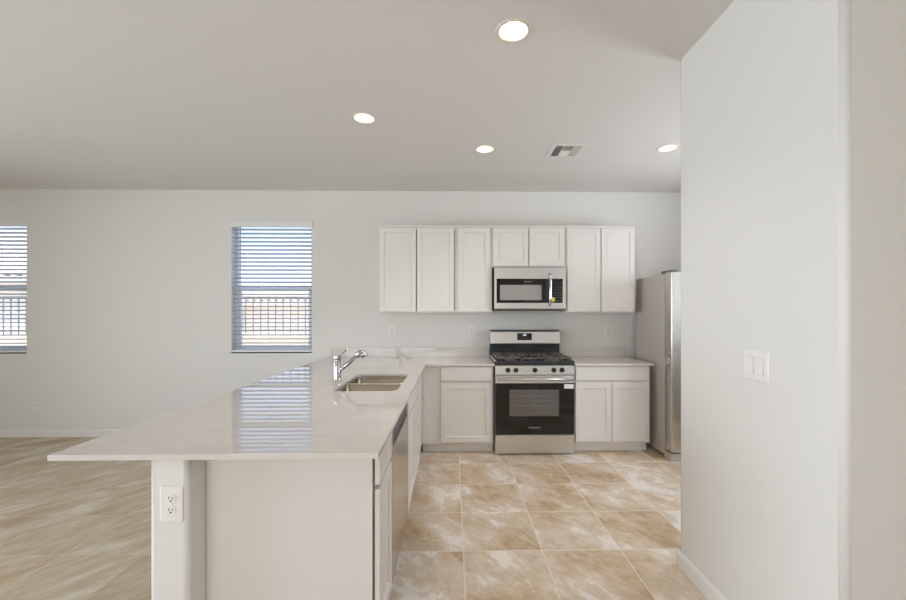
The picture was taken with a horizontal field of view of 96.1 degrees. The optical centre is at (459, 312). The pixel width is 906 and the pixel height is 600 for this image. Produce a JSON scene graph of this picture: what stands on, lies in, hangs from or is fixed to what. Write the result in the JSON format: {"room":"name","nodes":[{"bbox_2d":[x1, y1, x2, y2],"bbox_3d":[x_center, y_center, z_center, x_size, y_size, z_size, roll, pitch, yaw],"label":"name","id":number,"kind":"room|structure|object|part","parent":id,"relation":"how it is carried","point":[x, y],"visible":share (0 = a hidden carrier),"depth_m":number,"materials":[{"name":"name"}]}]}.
{"room":"kitchen","nodes":[
{"label":"kitchen","id":0,"kind":"room"},
{"bbox_2d":[151,460,205,599],"bbox_3d":[-1.060,0.942,3.005,0.138,0.860,3.125,0,0,-1],"label":"wall","id":1,"kind":"structure","parent":0,"point":[178,549],"depth_m":1.44,"materials":[{"name":"white paint"}]},
{"bbox_2d":[160,486,183,521],"bbox_3d":[-1.019,0.676,1.438,0.080,0.124,0.009,0,0,-1],"label":"wall outlet","id":2,"kind":"object","parent":1,"relation":"attached to","point":[171,497],"visible":1,"depth_m":1.44,"materials":[{"name":"white plastic"}]},
{"bbox_2d":[166,495,175,502],"bbox_3d":[-1.019,0.655,1.435,0.033,0.029,0.003,0,0,-1],"label":"receptacle","id":3,"kind":"object","parent":2,"relation":"attached to","point":[169,498],"depth_m":1.43,"materials":[{"name":"white plastic"}]},
{"bbox_2d":[166,506,175,514],"bbox_3d":[-1.019,0.697,1.435,0.033,0.029,0.003,0,0,-1],"label":"receptacle","id":4,"kind":"object","parent":2,"relation":"attached to","point":[170,510],"depth_m":1.43,"materials":[{"name":"white plastic"}]},
{"bbox_2d":[0,189,680,429],"bbox_3d":[-1.706,0.001,4.631,9.650,2.743,0.150,0,0,-1],"label":"wall","id":5,"kind":"structure","parent":0,"point":[130,293],"depth_m":4.54,"materials":[{"name":"white paint"}]},
{"bbox_2d":[0,287,26,353],"bbox_3d":[-5.237,-0.284,4.567,0.887,1.467,0.145,0,0,-1],"label":"window","id":6,"kind":"structure","parent":5,"relation":"in","point":[0,287],"depth_m":4.58,"materials":[{"name":"white plastic"}]},
{"bbox_2d":[0,220,27,351],"bbox_3d":[-5.236,-0.293,4.514,0.911,1.458,0.080,0,0,-1],"label":"window blind","id":7,"kind":"object","parent":6,"relation":"attached to","point":[3,223],"visible":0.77,"depth_m":4.52,"materials":[{"name":"white plastic"}]},
{"bbox_3d":[-5.236,0.425,4.524,0.879,0.021,0.052,0,0,-1],"label":"rail","id":8,"kind":"part","parent":7,"relation":"part of","materials":[{"name":"white plastic"}]},
{"bbox_2d":[32,402,38,411],"bbox_3d":[-4.692,1.040,4.499,0.072,0.116,0.009,0,0,-1],"label":"wall outlet","id":9,"kind":"object","parent":5,"relation":"attached to","point":[35,405],"visible":1,"depth_m":4.50,"materials":[{"name":"white plastic"}]},
{"bbox_2d":[0,429,120,437],"bbox_3d":[-3.767,1.331,4.513,5.224,0.083,0.014,0,0,-1],"label":"baseboard","id":10,"kind":"structure","parent":5,"relation":"attached to","point":[35,432],"depth_m":4.50,"materials":[{"name":"white paint"}]},
{"bbox_2d":[232,227,311,352],"bbox_3d":[-2.106,-0.284,4.622,0.890,1.467,0.145,0,0,-1],"label":"window","id":11,"kind":"structure","parent":5,"relation":"in","point":[239,346],"depth_m":4.63,"materials":[{"name":"white plastic"}]},
{"bbox_2d":[230,221,312,351],"bbox_3d":[-2.105,-0.293,4.569,0.914,1.458,0.080,0,0,-1],"label":"window blind","id":12,"kind":"object","parent":11,"relation":"attached to","point":[271,224],"visible":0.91,"depth_m":4.56,"materials":[{"name":"white plastic"}]},
{"bbox_3d":[-2.105,0.425,4.579,0.882,0.021,0.052,0,0,-1],"label":"rail","id":13,"kind":"part","parent":12,"relation":"part of","materials":[{"name":"white plastic"}]},
{"bbox_3d":[-2.106,0.443,4.591,0.890,0.012,0.085,0,0,-1],"label":"sill","id":14,"kind":"part","parent":11,"relation":"part of","materials":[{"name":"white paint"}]},
{"bbox_3d":[-2.106,0.049,4.646,0.822,0.708,0.036,0,0,-1],"label":"sash","id":15,"kind":"part","parent":11,"relation":"part of","materials":[{"name":"white plastic"}]},
{"bbox_2d":[388,326,394,336],"bbox_3d":[-0.768,0.209,4.568,0.078,0.124,0.009,0,0,-1],"label":"wall outlet","id":16,"kind":"object","parent":5,"relation":"attached to","point":[391,329],"visible":1,"depth_m":4.57,"materials":[{"name":"white plastic"}]},
{"bbox_2d":[330,347,488,356],"bbox_3d":[-0.564,0.439,4.565,1.773,0.104,0.020,0,0,-1],"label":"backsplash","id":17,"kind":"structure","parent":5,"relation":"attached to","point":[374,351],"depth_m":4.56,"materials":[{"name":"stone"}]},
{"bbox_2d":[379,225,456,311],"bbox_3d":[-0.442,-0.460,4.407,0.806,0.908,0.343,0,0,-1],"label":"upper cabinet","id":18,"kind":"object","parent":5,"relation":"attached to","point":[418,263],"visible":1,"depth_m":4.24,"materials":[{"name":"white paint"}]},
{"bbox_3d":[-0.647,-0.453,4.241,0.378,0.870,0.019,0,0,-1],"label":"door","id":19,"kind":"part","parent":18,"relation":"part of","materials":[{"name":"white paint"}]},
{"bbox_3d":[-0.439,-0.905,4.261,0.806,0.018,0.028,0,0,-1],"label":"trim","id":20,"kind":"part","parent":18,"relation":"part of","materials":[{"name":"white paint"}]},
{"bbox_3d":[-0.255,-0.453,4.248,0.386,0.870,0.019,0,0,-1],"label":"door","id":21,"kind":"part","parent":18,"relation":"part of","materials":[{"name":"white paint"}]},
{"bbox_2d":[468,326,474,336],"bbox_3d":[0.129,0.210,4.583,0.078,0.124,0.009,0,0,-1],"label":"wall outlet","id":22,"kind":"object","parent":5,"relation":"attached to","point":[471,329],"visible":1,"depth_m":4.58,"materials":[{"name":"white plastic"}]},
{"bbox_2d":[457,226,491,311],"bbox_3d":[0.148,-0.460,4.417,0.370,0.908,0.343,0,0,-1],"label":"upper cabinet","id":23,"kind":"object","parent":5,"relation":"attached to","point":[474,243],"visible":0.99,"depth_m":4.25,"materials":[{"name":"white paint"}]},
{"bbox_3d":[0.151,-0.905,4.271,0.370,0.018,0.028,0,0,-1],"label":"trim","id":24,"kind":"part","parent":23,"relation":"part of","materials":[{"name":"white paint"}]},
{"bbox_2d":[492,226,565,269],"bbox_3d":[0.720,-0.696,4.427,0.771,0.436,0.343,0,0,-1],"label":"upper cabinet","id":25,"kind":"object","parent":5,"relation":"attached to","point":[512,246],"visible":0.85,"depth_m":4.26,"materials":[{"name":"white paint"}]},
{"bbox_3d":[0.532,-0.689,4.262,0.368,0.398,0.019,0,0,-1],"label":"door","id":26,"kind":"part","parent":25,"relation":"part of","materials":[{"name":"white paint"}]},
{"bbox_2d":[492,268,564,310],"bbox_3d":[0.720,-0.247,4.372,0.736,0.444,0.448,0,0,-1],"label":"microwave","id":27,"kind":"object","parent":25,"relation":"attached to","point":[513,289],"visible":1,"depth_m":4.21,"materials":[{"name":"grey metal"}]},
{"bbox_3d":[0.646,-0.230,4.217,0.538,0.248,0.019,0,0,-1],"label":"door","id":28,"kind":"part","parent":27,"relation":"part of","materials":[{"name":"black glass"}]},
{"bbox_3d":[0.926,-0.243,4.184,0.028,0.354,0.064,0,0,-1],"label":"handle","id":29,"kind":"part","parent":27,"relation":"part of","materials":[{"name":"silver metal"}]},
{"bbox_3d":[1.009,-0.230,4.224,0.110,0.248,0.019,0,0,-1],"label":"control panel","id":30,"kind":"part","parent":27,"relation":"part of","materials":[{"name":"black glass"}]},
{"bbox_3d":[0.723,-0.905,4.281,0.771,0.018,0.028,0,0,-1],"label":"trim","id":31,"kind":"part","parent":25,"relation":"part of","materials":[{"name":"white paint"}]},
{"bbox_3d":[0.909,-0.689,4.268,0.366,0.398,0.019,0,0,-1],"label":"door","id":32,"kind":"part","parent":25,"relation":"part of","materials":[{"name":"white paint"}]},
{"bbox_2d":[559,347,625,356],"bbox_3d":[1.491,0.439,4.601,0.771,0.104,0.020,0,0,-1],"label":"backsplash","id":33,"kind":"structure","parent":5,"relation":"attached to","point":[568,351],"depth_m":4.59,"materials":[{"name":"stone"}]},
{"bbox_2d":[558,226,634,311],"bbox_3d":[1.475,-0.460,4.440,0.735,0.908,0.343,0,0,-1],"label":"upper cabinet","id":34,"kind":"object","parent":5,"relation":"attached to","point":[599,260],"visible":0.92,"depth_m":4.27,"materials":[{"name":"white paint"}]},
{"bbox_3d":[1.299,-0.453,4.275,0.351,0.870,0.019,0,0,-1],"label":"door","id":35,"kind":"part","parent":34,"relation":"part of","materials":[{"name":"white paint"}]},
{"bbox_3d":[1.478,-0.905,4.294,0.735,0.018,0.028,0,0,-1],"label":"trim","id":36,"kind":"part","parent":34,"relation":"part of","materials":[{"name":"white paint"}]},
{"bbox_3d":[1.659,-0.453,4.281,0.349,0.870,0.019,0,0,-1],"label":"door","id":37,"kind":"part","parent":34,"relation":"part of","materials":[{"name":"white paint"}]},
{"bbox_2d":[605,326,611,336],"bbox_3d":[1.683,0.211,4.610,0.078,0.124,0.009,0,0,-1],"label":"wall outlet","id":38,"kind":"object","parent":5,"relation":"attached to","point":[608,329],"visible":1,"depth_m":4.61,"materials":[{"name":"white plastic"}]},
{"bbox_2d":[0,437,707,599],"bbox_3d":[-1.637,1.447,0.664,9.650,0.150,8.085,0,0,-1],"label":"floor","id":39,"kind":"structure","parent":0,"point":[580,524],"depth_m":2.63,"materials":[{"name":"tile"}]},
{"bbox_2d":[206,459,372,599],"bbox_3d":[-0.650,0.942,1.562,0.628,0.860,0.022,0,0,-1],"label":"end panel","id":40,"kind":"object","parent":39,"relation":"on","point":[281,529],"visible":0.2,"depth_m":1.55,"materials":[{"name":"white paint"}]},
{"bbox_2d":[373,433,391,599],"bbox_3d":[-0.628,0.942,1.712,0.635,0.860,0.311,0,0,-1],"label":"base cabinet","id":41,"kind":"object","parent":39,"relation":"on","point":[382,466],"visible":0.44,"depth_m":1.67,"materials":[{"name":"white paint"}]},
{"bbox_3d":[-0.320,0.590,1.714,0.019,0.138,0.305,0,0,-1],"label":"drawer","id":42,"kind":"part","parent":41,"relation":"part of","materials":[{"name":"white paint"}]},
{"bbox_2d":[346,378,419,510],"bbox_3d":[-0.650,0.942,3.002,0.635,0.860,0.915,0,0,-1],"label":"base cabinet","id":43,"kind":"object","parent":39,"relation":"on","point":[414,400],"visible":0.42,"depth_m":2.94,"materials":[{"name":"white paint"}]},
{"bbox_2d":[47,347,494,460],"bbox_3d":[-0.552,0.450,2.999,1.804,0.125,3.152,0,0,-1],"label":"countertop","id":44,"kind":"structure","parent":43,"relation":"on","point":[300,412],"depth_m":1.88,"materials":[{"name":"stone"}]},
{"bbox_2d":[333,348,367,380],"bbox_3d":[-0.795,0.373,2.950,0.260,0.238,0.062,0,0,5],"label":"kitchen faucet","id":45,"kind":"object","parent":44,"relation":"on","point":[337,368],"visible":1,"depth_m":2.94,"materials":[{"name":"silver metal"}]},
{"bbox_3d":[-0.814,0.367,2.955,0.159,0.143,0.033,0,0,4],"label":"spout","id":46,"kind":"part","parent":45,"relation":"part of","materials":[{"name":"silver metal"}]},
{"bbox_2d":[337,376,405,390],"bbox_3d":[-0.611,0.610,2.925,0.434,0.195,0.742,0,0,-1],"label":"sink","id":47,"kind":"object","parent":44,"relation":"in","point":[366,383],"visible":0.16,"depth_m":2.96,"materials":[{"name":"silver metal"}]},
{"bbox_3d":[-0.608,0.611,2.745,0.434,0.194,0.382,0,0,-1],"label":"bowl","id":48,"kind":"part","parent":47,"relation":"part of","materials":[{"name":"silver metal"}]},
{"bbox_3d":[-0.615,0.611,3.127,0.434,0.194,0.338,0,0,-1],"label":"bowl","id":49,"kind":"part","parent":47,"relation":"part of","materials":[{"name":"silver metal"}]},
{"bbox_3d":[-0.338,0.590,2.781,0.019,0.138,0.440,0,0,-1],"label":"drawer","id":50,"kind":"part","parent":43,"relation":"part of","materials":[{"name":"white paint"}]},
{"bbox_3d":[-0.338,0.967,2.781,0.019,0.577,0.440,0,0,-1],"label":"door","id":51,"kind":"part","parent":43,"relation":"part of","materials":[{"name":"white paint"}]},
{"bbox_3d":[-0.346,0.967,3.230,0.019,0.577,0.445,0,0,-1],"label":"door","id":52,"kind":"part","parent":43,"relation":"part of","materials":[{"name":"white paint"}]},
{"bbox_3d":[-0.346,0.590,3.230,0.019,0.138,0.445,0,0,-1],"label":"drawer","id":53,"kind":"part","parent":43,"relation":"part of","materials":[{"name":"white paint"}]},
{"bbox_2d":[390,401,407,582],"bbox_3d":[-0.609,0.945,2.206,0.580,0.855,0.653,0,0,-1],"label":"dishwasher","id":54,"kind":"object","parent":39,"relation":"on","point":[399,458],"visible":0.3,"depth_m":2.13,"materials":[{"name":"grey metal"}]},
{"bbox_3d":[-0.336,0.588,2.211,0.004,0.095,0.617,0,0,-1],"label":"pocket handle","id":55,"kind":"part","parent":54,"relation":"part of","materials":[{"name":"grey plastic"}]},
{"bbox_2d":[419,374,421,450],"bbox_3d":[-0.411,0.942,3.745,0.091,0.860,0.560,0,0,-1],"label":"cabinet filler","id":56,"kind":"object","parent":39,"relation":"on","point":[420,391],"visible":0.11,"depth_m":3.77,"materials":[{"name":"white paint"}]},
{"bbox_2d":[422,366,492,450],"bbox_3d":[-0.026,0.942,4.261,0.692,0.860,0.632,0,0,-1],"label":"base cabinet","id":57,"kind":"object","parent":39,"relation":"on","point":[457,401],"visible":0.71,"depth_m":3.96,"materials":[{"name":"white paint"}]},
{"bbox_3d":[0.061,0.590,3.956,0.500,0.138,0.019,0,0,-1],"label":"drawer","id":58,"kind":"part","parent":57,"relation":"part of","materials":[{"name":"white paint"}]},
{"bbox_3d":[0.061,0.967,3.956,0.500,0.577,0.019,0,0,-1],"label":"door","id":59,"kind":"part","parent":57,"relation":"part of","materials":[{"name":"white paint"}]},
{"bbox_2d":[489,329,573,453],"bbox_3d":[0.720,0.779,4.237,0.772,1.186,0.708,0,0,-1],"label":"gas range","id":60,"kind":"object","parent":39,"relation":"on","point":[533,382],"visible":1,"depth_m":3.94,"materials":[{"name":"silver metal"}]},
{"bbox_3d":[0.715,0.410,4.540,0.764,0.144,0.100,0,0,-1],"label":"vent panel","id":61,"kind":"part","parent":60,"relation":"part of","materials":[{"name":"black metal"}]},
{"bbox_2d":[490,356,573,364],"bbox_3d":[0.721,0.487,4.219,0.772,0.041,0.542,0,0,-1],"label":"cooktop","id":62,"kind":"object","parent":60,"relation":"in","point":[497,361],"depth_m":3.96,"materials":[{"name":"black metal"}]},
{"bbox_2d":[509,396,557,406],"bbox_3d":[0.720,0.917,4.248,0.650,0.012,0.491,0,0,-1],"label":"oven rack","id":63,"kind":"object","parent":60,"relation":"in","point":[555,397],"depth_m":4.24,"materials":[{"name":"silver metal"}]},
{"bbox_2d":[509,390,557,395],"bbox_3d":[0.720,0.812,4.248,0.650,0.012,0.491,0,0,-1],"label":"oven rack","id":64,"kind":"object","parent":60,"relation":"in","point":[509,390],"depth_m":4.13,"materials":[{"name":"silver metal"}]},
{"bbox_2d":[495,375,573,433],"bbox_3d":[0.726,0.888,3.925,0.764,0.568,0.084,0,0,-1],"label":"oven","id":65,"kind":"object","parent":60,"relation":"in","point":[563,423],"depth_m":3.94,"materials":[{"name":"black"}]},
{"bbox_3d":[0.725,1.271,3.952,0.764,0.178,0.031,0,0,-1],"label":"drawer","id":66,"kind":"part","parent":60,"relation":"part of","materials":[{"name":"silver metal"}]},
{"bbox_3d":[0.725,0.553,3.974,0.768,0.087,0.070,0,0,-1],"label":"control panel","id":67,"kind":"part","parent":60,"relation":"part of","materials":[{"name":"silver metal"}]},
{"bbox_2d":[574,365,649,450],"bbox_3d":[1.486,0.942,4.288,0.742,0.860,0.632,0,0,-1],"label":"base cabinet","id":68,"kind":"object","parent":39,"relation":"on","point":[612,403],"visible":0.67,"depth_m":3.98,"materials":[{"name":"white paint"}]},
{"bbox_3d":[1.304,0.967,3.978,0.354,0.577,0.019,0,0,-1],"label":"door","id":69,"kind":"part","parent":68,"relation":"part of","materials":[{"name":"white paint"}]},
{"bbox_2d":[559,347,653,365],"bbox_3d":[1.497,0.450,4.281,0.771,0.125,0.659,0,0,-1],"label":"countertop","id":70,"kind":"structure","parent":68,"relation":"on","point":[582,356],"depth_m":4.58,"materials":[{"name":"stone"}]},
{"bbox_3d":[1.483,0.590,3.981,0.712,0.138,0.019,0,0,-1],"label":"drawer","id":71,"kind":"part","parent":68,"relation":"part of","materials":[{"name":"white paint"}]},
{"bbox_3d":[1.663,0.967,3.984,0.352,0.577,0.019,0,0,-1],"label":"door","id":72,"kind":"part","parent":68,"relation":"part of","materials":[{"name":"white paint"}]},
{"bbox_2d":[637,270,680,461],"bbox_3d":[2.388,0.486,4.069,0.905,1.772,0.777,0,0,-1],"label":"refrigerator","id":73,"kind":"object","parent":39,"relation":"on","point":[659,296],"visible":0.23,"depth_m":3.88,"materials":[{"name":"silver metal"}]},
{"bbox_3d":[2.133,0.452,3.794,0.385,1.670,0.112,0,0,-1],"label":"freezer door","id":74,"kind":"part","parent":73,"relation":"part of","materials":[{"name":"silver metal"}]},
{"bbox_2d":[0,0,733,191],"bbox_3d":[-1.637,-1.421,0.664,9.650,0.100,8.085,0,0,-1],"label":"ceiling","id":75,"kind":"structure","parent":0,"point":[95,94],"depth_m":2.51,"materials":[{"name":"white paint"}]},
{"bbox_2d":[351,112,376,123],"bbox_3d":[-0.675,-1.407,2.862,0.176,0.083,0.176,0,0,-1],"label":"recessed light","id":76,"kind":"object","parent":75,"relation":"in","point":[360,117],"visible":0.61,"depth_m":2.91,"materials":[{"name":"beige plastic"}]},
{"bbox_2d":[474,145,494,152],"bbox_3d":[0.209,-1.407,3.402,0.176,0.083,0.176,0,0,-1],"label":"recessed light","id":77,"kind":"object","parent":75,"relation":"in","point":[481,148],"visible":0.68,"depth_m":3.45,"materials":[{"name":"beige plastic"}]},
{"bbox_2d":[495,18,530,42],"bbox_3d":[0.259,-1.407,1.979,0.176,0.083,0.176,0,0,-1],"label":"recessed light","id":78,"kind":"object","parent":75,"relation":"in","point":[512,30],"visible":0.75,"depth_m":2.02,"materials":[{"name":"beige plastic"}]},
{"bbox_2d":[545,144,588,157],"bbox_3d":[0.895,-1.399,3.441,0.294,0.071,0.294,0,0,-1],"label":"ceiling vent","id":79,"kind":"object","parent":75,"relation":"in","point":[556,150],"visible":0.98,"depth_m":3.44,"materials":[{"name":"white metal"}]},
{"bbox_2d":[656,144,679,151],"bbox_3d":[1.728,-1.407,3.382,0.176,0.083,0.176,0,0,-1],"label":"recessed light","id":80,"kind":"object","parent":75,"relation":"in","point":[668,147],"visible":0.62,"depth_m":3.42,"materials":[{"name":"beige plastic"}]},
{"bbox_2d":[681,0,905,599],"bbox_3d":[2.187,0.001,1.769,1.965,2.743,0.938,0,0,-1],"label":"wall","id":81,"kind":"structure","parent":0,"point":[793,112],"depth_m":1.47,"materials":[{"name":"white paint"}]},
{"bbox_2d":[675,549,726,599],"bbox_3d":[2.105,1.331,1.768,1.829,0.083,0.966,0,0,-1],"label":"baseboard","id":82,"kind":"structure","parent":81,"relation":"attached to","point":[693,573],"depth_m":2.03,"materials":[{"name":"white paint"}]},
{"bbox_2d":[744,349,769,382],"bbox_3d":[1.200,0.214,1.655,0.012,0.122,0.136,0,0,-1],"label":"light switch","id":83,"kind":"object","parent":81,"relation":"attached to","point":[756,363],"visible":1,"depth_m":1.64,"materials":[{"name":"white plastic"}]},
{"label":"outside","id":84,"kind":"structure","parent":0,"visible":0},
{"bbox_3d":[-10.389,1.647,22.190,60.000,0.150,35.265,0,0,-1],"label":"yard","id":85,"kind":"structure","parent":84,"visible":0},
{"bbox_2d":[0,231,241,333],"bbox_3d":[-16.849,-0.582,13.793,15.712,4.408,6.730,0,0,-1],"label":"house","id":86,"kind":"structure","parent":85,"relation":"on","point":[2,259],"depth_m":10.99,"materials":[{"name":"beige paint"}]},
{"bbox_2d":[0,296,308,345],"bbox_3d":[-6.123,0.622,6.969,10.600,1.900,0.150,0,0,-1],"label":"fence","id":87,"kind":"object","parent":85,"relation":"on","point":[244,336],"visible":0.19,"depth_m":6.95,"materials":[{"name":"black metal"}]},
{"bbox_3d":[-6.123,-0.268,6.969,10.600,0.036,0.034,0,0,-1],"label":"rail","id":88,"kind":"part","parent":87,"relation":"part of","materials":[{"name":"black metal"}]},
{"bbox_3d":[-6.123,0.302,6.969,10.600,0.036,0.034,0,0,-1],"label":"rail","id":89,"kind":"part","parent":87,"relation":"part of","materials":[{"name":"black metal"}]},
{"bbox_2d":[242,284,310,333],"bbox_3d":[-5.861,0.491,20.636,19.900,3.962,7.430,0,0,-1],"label":"house","id":90,"kind":"structure","parent":85,"relation":"on","point":[244,292],"depth_m":17.37,"materials":[{"name":"beige paint"}]}
]}

